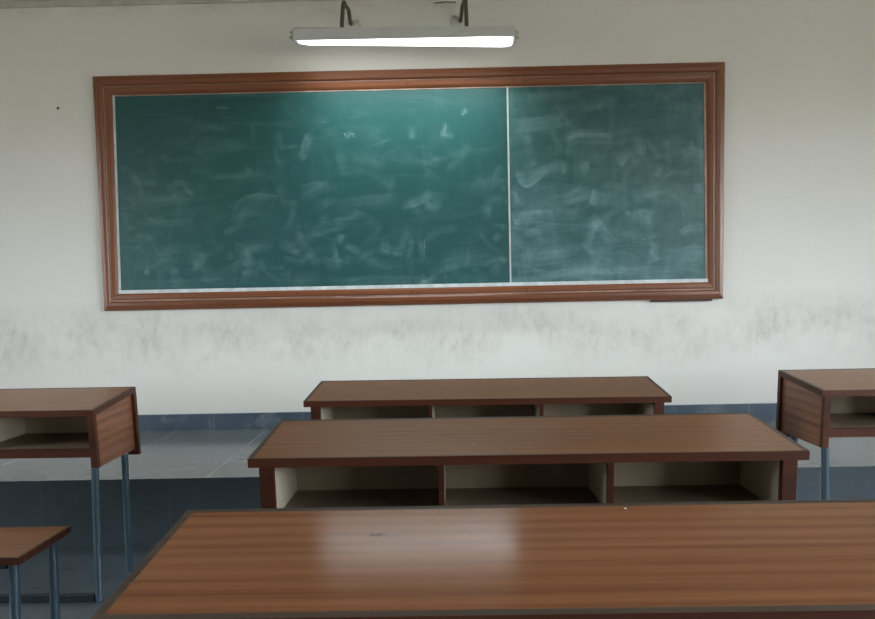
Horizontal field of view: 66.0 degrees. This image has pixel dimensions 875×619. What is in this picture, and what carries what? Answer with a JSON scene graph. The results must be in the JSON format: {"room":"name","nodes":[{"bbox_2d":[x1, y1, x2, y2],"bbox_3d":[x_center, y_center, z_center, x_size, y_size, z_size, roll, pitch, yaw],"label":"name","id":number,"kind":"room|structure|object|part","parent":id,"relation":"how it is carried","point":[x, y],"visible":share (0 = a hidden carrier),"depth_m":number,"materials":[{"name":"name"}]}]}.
{"room":"classroom","nodes":[
{"label":"classroom","id":0,"kind":"room"},
{"bbox_2d":[0,0,51,1],"bbox_3d":[0.063,-1.910,0.051,9.400,0.120,8.600,-1,2,1],"label":"ceiling","id":1,"kind":"structure","parent":0,"point":[0,0],"depth_m":4.16,"materials":[{"name":"grey paint"}]},
{"bbox_2d":[0,544,156,618],"bbox_3d":[0.120,1.214,-0.424,9.000,0.120,7.083,-1,2,1],"label":"floor","id":2,"kind":"structure","parent":0,"point":[76,574],"depth_m":2.77,"materials":[{"name":"stone"}]},
{"bbox_2d":[0,526,70,618],"bbox_3d":[-1.820,0.904,1.957,1.400,0.450,0.248,-1,2,1],"label":"bench","id":3,"kind":"object","parent":2,"relation":"on","point":[18,545],"visible":1,"depth_m":1.96,"materials":[{"name":"brown wood"}]},
{"bbox_3d":[-1.826,0.712,1.863,1.298,0.020,0.022,-1,2,1],"label":"seat rail","id":4,"kind":"part","parent":3,"relation":"part of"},
{"bbox_3d":[-1.160,0.903,1.855,0.026,0.430,0.026,-1,2,1],"label":"leg","id":5,"kind":"part","parent":3,"relation":"part of","materials":[{"name":"blue paint"}]},
{"bbox_3d":[-1.824,0.689,1.951,1.384,0.020,0.232,-1,2,1],"label":"seat","id":6,"kind":"part","parent":3,"relation":"part of","materials":[{"name":"brown wood"}]},
{"bbox_3d":[-1.156,0.899,2.034,0.026,0.430,0.026,-1,2,1],"label":"leg","id":7,"kind":"part","parent":3,"relation":"part of","materials":[{"name":"blue paint"}]},
{"bbox_2d":[0,387,140,602],"bbox_3d":[-2.002,0.731,2.741,1.471,0.765,0.394,-1,2,2],"label":"school desk","id":8,"kind":"object","parent":2,"relation":"on","point":[99,424],"visible":1,"depth_m":2.69,"materials":[{"name":"brown wood"}]},
{"bbox_2d":[0,433,88,448],"bbox_3d":[-2.005,0.551,2.751,1.372,0.021,0.298,-1,2,2],"label":"shelf","id":9,"kind":"object","parent":8,"relation":"attached to","point":[13,440],"depth_m":2.73,"materials":[{"name":"brown wood"}]},
{"bbox_3d":[-2.000,1.103,2.568,1.412,0.024,0.024,-1,2,2],"label":"foot rail","id":10,"kind":"part","parent":8,"relation":"part of","materials":[{"name":"blue metal"}]},
{"bbox_3d":[-1.296,0.854,2.564,0.028,0.499,0.080,-2,2,-28],"label":"leg","id":11,"kind":"part","parent":8,"relation":"part of","materials":[{"name":"blue paint"}]},
{"bbox_3d":[-1.307,0.481,2.729,0.022,0.242,0.319,-1,2,2],"label":"panel","id":12,"kind":"part","parent":8,"relation":"part of","materials":[{"name":"brown wood"}]},
{"bbox_3d":[-1.298,0.848,2.817,0.033,0.496,0.027,-1,2,2],"label":"leg","id":13,"kind":"part","parent":8,"relation":"part of","materials":[{"name":"blue paint"}]},
{"bbox_3d":[-2.002,0.502,2.909,1.432,0.270,0.047,-1,2,2],"label":"panel","id":14,"kind":"part","parent":8,"relation":"part of","materials":[{"name":"red wood"}]},
{"bbox_2d":[0,420,874,544],"bbox_3d":[0.150,0.891,3.663,9.000,0.307,1.127,-1,2,1],"label":"platform","id":15,"kind":"object","parent":2,"relation":"on","point":[175,472],"depth_m":3.13,"materials":[{"name":"stone"}]},
{"bbox_2d":[91,499,874,618],"bbox_3d":[0.268,0.733,1.050,1.430,0.760,0.394,-1,2,1],"label":"school desk","id":16,"kind":"object","parent":2,"relation":"on","point":[780,559],"visible":1,"depth_m":1.01,"materials":[{"name":"brown wood"}]},
{"bbox_2d":[303,376,671,419],"bbox_3d":[0.200,0.688,2.797,1.430,0.760,0.394,-1,2,2],"label":"school desk","id":17,"kind":"object","parent":2,"relation":"on","point":[624,395],"visible":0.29,"depth_m":2.79,"materials":[{"name":"brown wood"}]},
{"bbox_2d":[247,413,809,508],"bbox_3d":[0.236,0.711,1.896,1.430,0.760,0.394,-1,2,1],"label":"school desk","id":18,"kind":"object","parent":2,"relation":"on","point":[701,457],"visible":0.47,"depth_m":1.89,"materials":[{"name":"brown wood"}]},
{"bbox_2d":[284,485,763,507],"bbox_3d":[0.232,0.539,1.875,1.304,0.021,0.232,-1,2,1],"label":"shelf","id":19,"kind":"object","parent":18,"relation":"attached to","point":[302,496],"depth_m":1.91,"materials":[{"name":"brown wood"}]},
{"bbox_2d":[776,368,874,499],"bbox_3d":[2.191,0.640,2.741,1.455,0.778,0.394,-1,2,0],"label":"school desk","id":20,"kind":"object","parent":2,"relation":"on","point":[815,406],"visible":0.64,"depth_m":2.73,"materials":[{"name":"brown wood"}]},
{"bbox_3d":[2.188,0.405,2.909,1.430,0.269,0.047,-1,2,0],"label":"panel","id":21,"kind":"part","parent":20,"relation":"part of","materials":[{"name":"red wood"}]},
{"bbox_3d":[1.504,0.784,2.843,0.033,0.510,0.027,-1,2,0],"label":"leg","id":22,"kind":"part","parent":20,"relation":"part of","materials":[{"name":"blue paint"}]},
{"bbox_3d":[1.494,0.411,2.755,0.021,0.241,0.319,-1,2,0],"label":"panel","id":23,"kind":"part","parent":20,"relation":"part of","materials":[{"name":"brown wood"}]},
{"bbox_3d":[1.492,0.791,2.590,0.028,0.513,0.080,0,2,30],"label":"leg","id":24,"kind":"part","parent":20,"relation":"part of","materials":[{"name":"blue paint"}]},
{"bbox_2d":[830,413,874,427],"bbox_3d":[2.188,0.453,2.751,1.358,0.021,0.298,-1,2,0],"label":"shelf","id":25,"kind":"object","parent":20,"relation":"attached to","point":[837,420],"depth_m":2.75,"materials":[{"name":"brown wood"}]},
{"bbox_2d":[0,0,874,414],"bbox_3d":[0.129,-0.458,4.291,9.400,3.210,0.200,-1,2,1],"label":"wall","id":26,"kind":"structure","parent":0,"point":[799,259],"depth_m":4.19,"materials":[{"name":"white paint"}]},
{"bbox_2d":[0,0,340,8],"bbox_3d":[0.099,-1.940,4.146,9.000,0.037,0.012,-1,2,1],"label":"trim","id":27,"kind":"structure","parent":26,"relation":"attached to","point":[54,3],"depth_m":4.16,"materials":[{"name":"grey"}]},
{"bbox_2d":[289,0,518,46],"bbox_3d":[-0.189,-1.687,3.980,1.309,0.336,0.359,0,2,0],"label":"lamp","id":28,"kind":"object","parent":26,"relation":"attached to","point":[456,35],"visible":1,"depth_m":3.81,"materials":[{"name":"grey metal"}]},
{"bbox_3d":[-0.542,-1.720,4.001,0.027,0.214,0.301,-1,2,3],"label":"arm","id":29,"kind":"part","parent":28,"relation":"part of"},
{"bbox_3d":[-0.510,-1.758,4.155,0.072,0.072,0.012,0,2,0],"label":"wall plate","id":30,"kind":"part","parent":28,"relation":"part of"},
{"bbox_2d":[298,37,512,46],"bbox_3d":[-0.185,-1.536,3.866,1.223,0.039,0.111,0,2,0],"label":"diffuser","id":31,"kind":"object","parent":28,"relation":"attached to","point":[359,41],"depth_m":3.83,"materials":[{"name":"white plastic"}]},
{"bbox_3d":[0.114,-1.774,4.149,0.072,0.072,0.012,0,2,0],"label":"wall plate","id":32,"kind":"part","parent":28,"relation":"part of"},
{"bbox_3d":[0.158,-1.731,3.995,0.033,0.245,0.302,-1,2,-4],"label":"arm","id":33,"kind":"part","parent":28,"relation":"part of"},
{"bbox_2d":[93,62,724,310],"bbox_3d":[-0.170,-0.747,4.167,3.892,1.462,0.038,-1,2,1],"label":"chalkboard","id":34,"kind":"object","parent":26,"relation":"attached to","point":[569,183],"visible":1,"depth_m":4.17,"materials":[{"name":"green wood"}]},
{"bbox_3d":[-2.058,-0.717,4.183,0.116,1.449,0.038,-1,2,1],"label":"frame rail","id":35,"kind":"part","parent":34,"relation":"part of","materials":[{"name":"brown wood"}]},
{"bbox_3d":[-0.779,-0.740,4.184,2.442,1.221,0.013,-1,2,1],"label":"writing panel","id":36,"kind":"part","parent":34,"relation":"part of","materials":[{"name":"green"}]},
{"bbox_3d":[-0.183,-1.420,4.149,3.892,0.116,0.038,-1,2,1],"label":"frame rail","id":37,"kind":"part","parent":34,"relation":"part of","materials":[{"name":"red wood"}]},
{"bbox_3d":[-0.157,-0.084,4.184,3.844,0.109,0.038,-1,2,1],"label":"frame rail","id":38,"kind":"part","parent":34,"relation":"part of","materials":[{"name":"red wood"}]},
{"bbox_3d":[1.051,-0.776,4.167,1.218,1.221,0.013,-1,2,1],"label":"writing panel","id":39,"kind":"part","parent":34,"relation":"part of","materials":[{"name":"green"}]},
{"bbox_3d":[1.717,-0.791,4.150,0.116,1.449,0.038,-1,2,1],"label":"frame rail","id":40,"kind":"part","parent":34,"relation":"part of","materials":[{"name":"brown wood"}]},
{"bbox_2d":[434,1,455,3],"bbox_3d":[0.046,-1.887,4.137,0.136,0.012,0.009,-1,2,1],"label":"wire","id":41,"kind":"object","parent":26,"relation":"attached to","point":[443,1],"visible":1,"depth_m":4.13,"materials":[{"name":"black"}]},
{"bbox_2d":[138,403,776,430],"bbox_3d":[0.151,0.673,4.213,9.000,0.100,0.015,-1,2,1],"label":"baseboard","id":42,"kind":"structure","parent":26,"relation":"attached to","point":[763,411],"depth_m":4.22,"materials":[{"name":"stone"}]}
]}

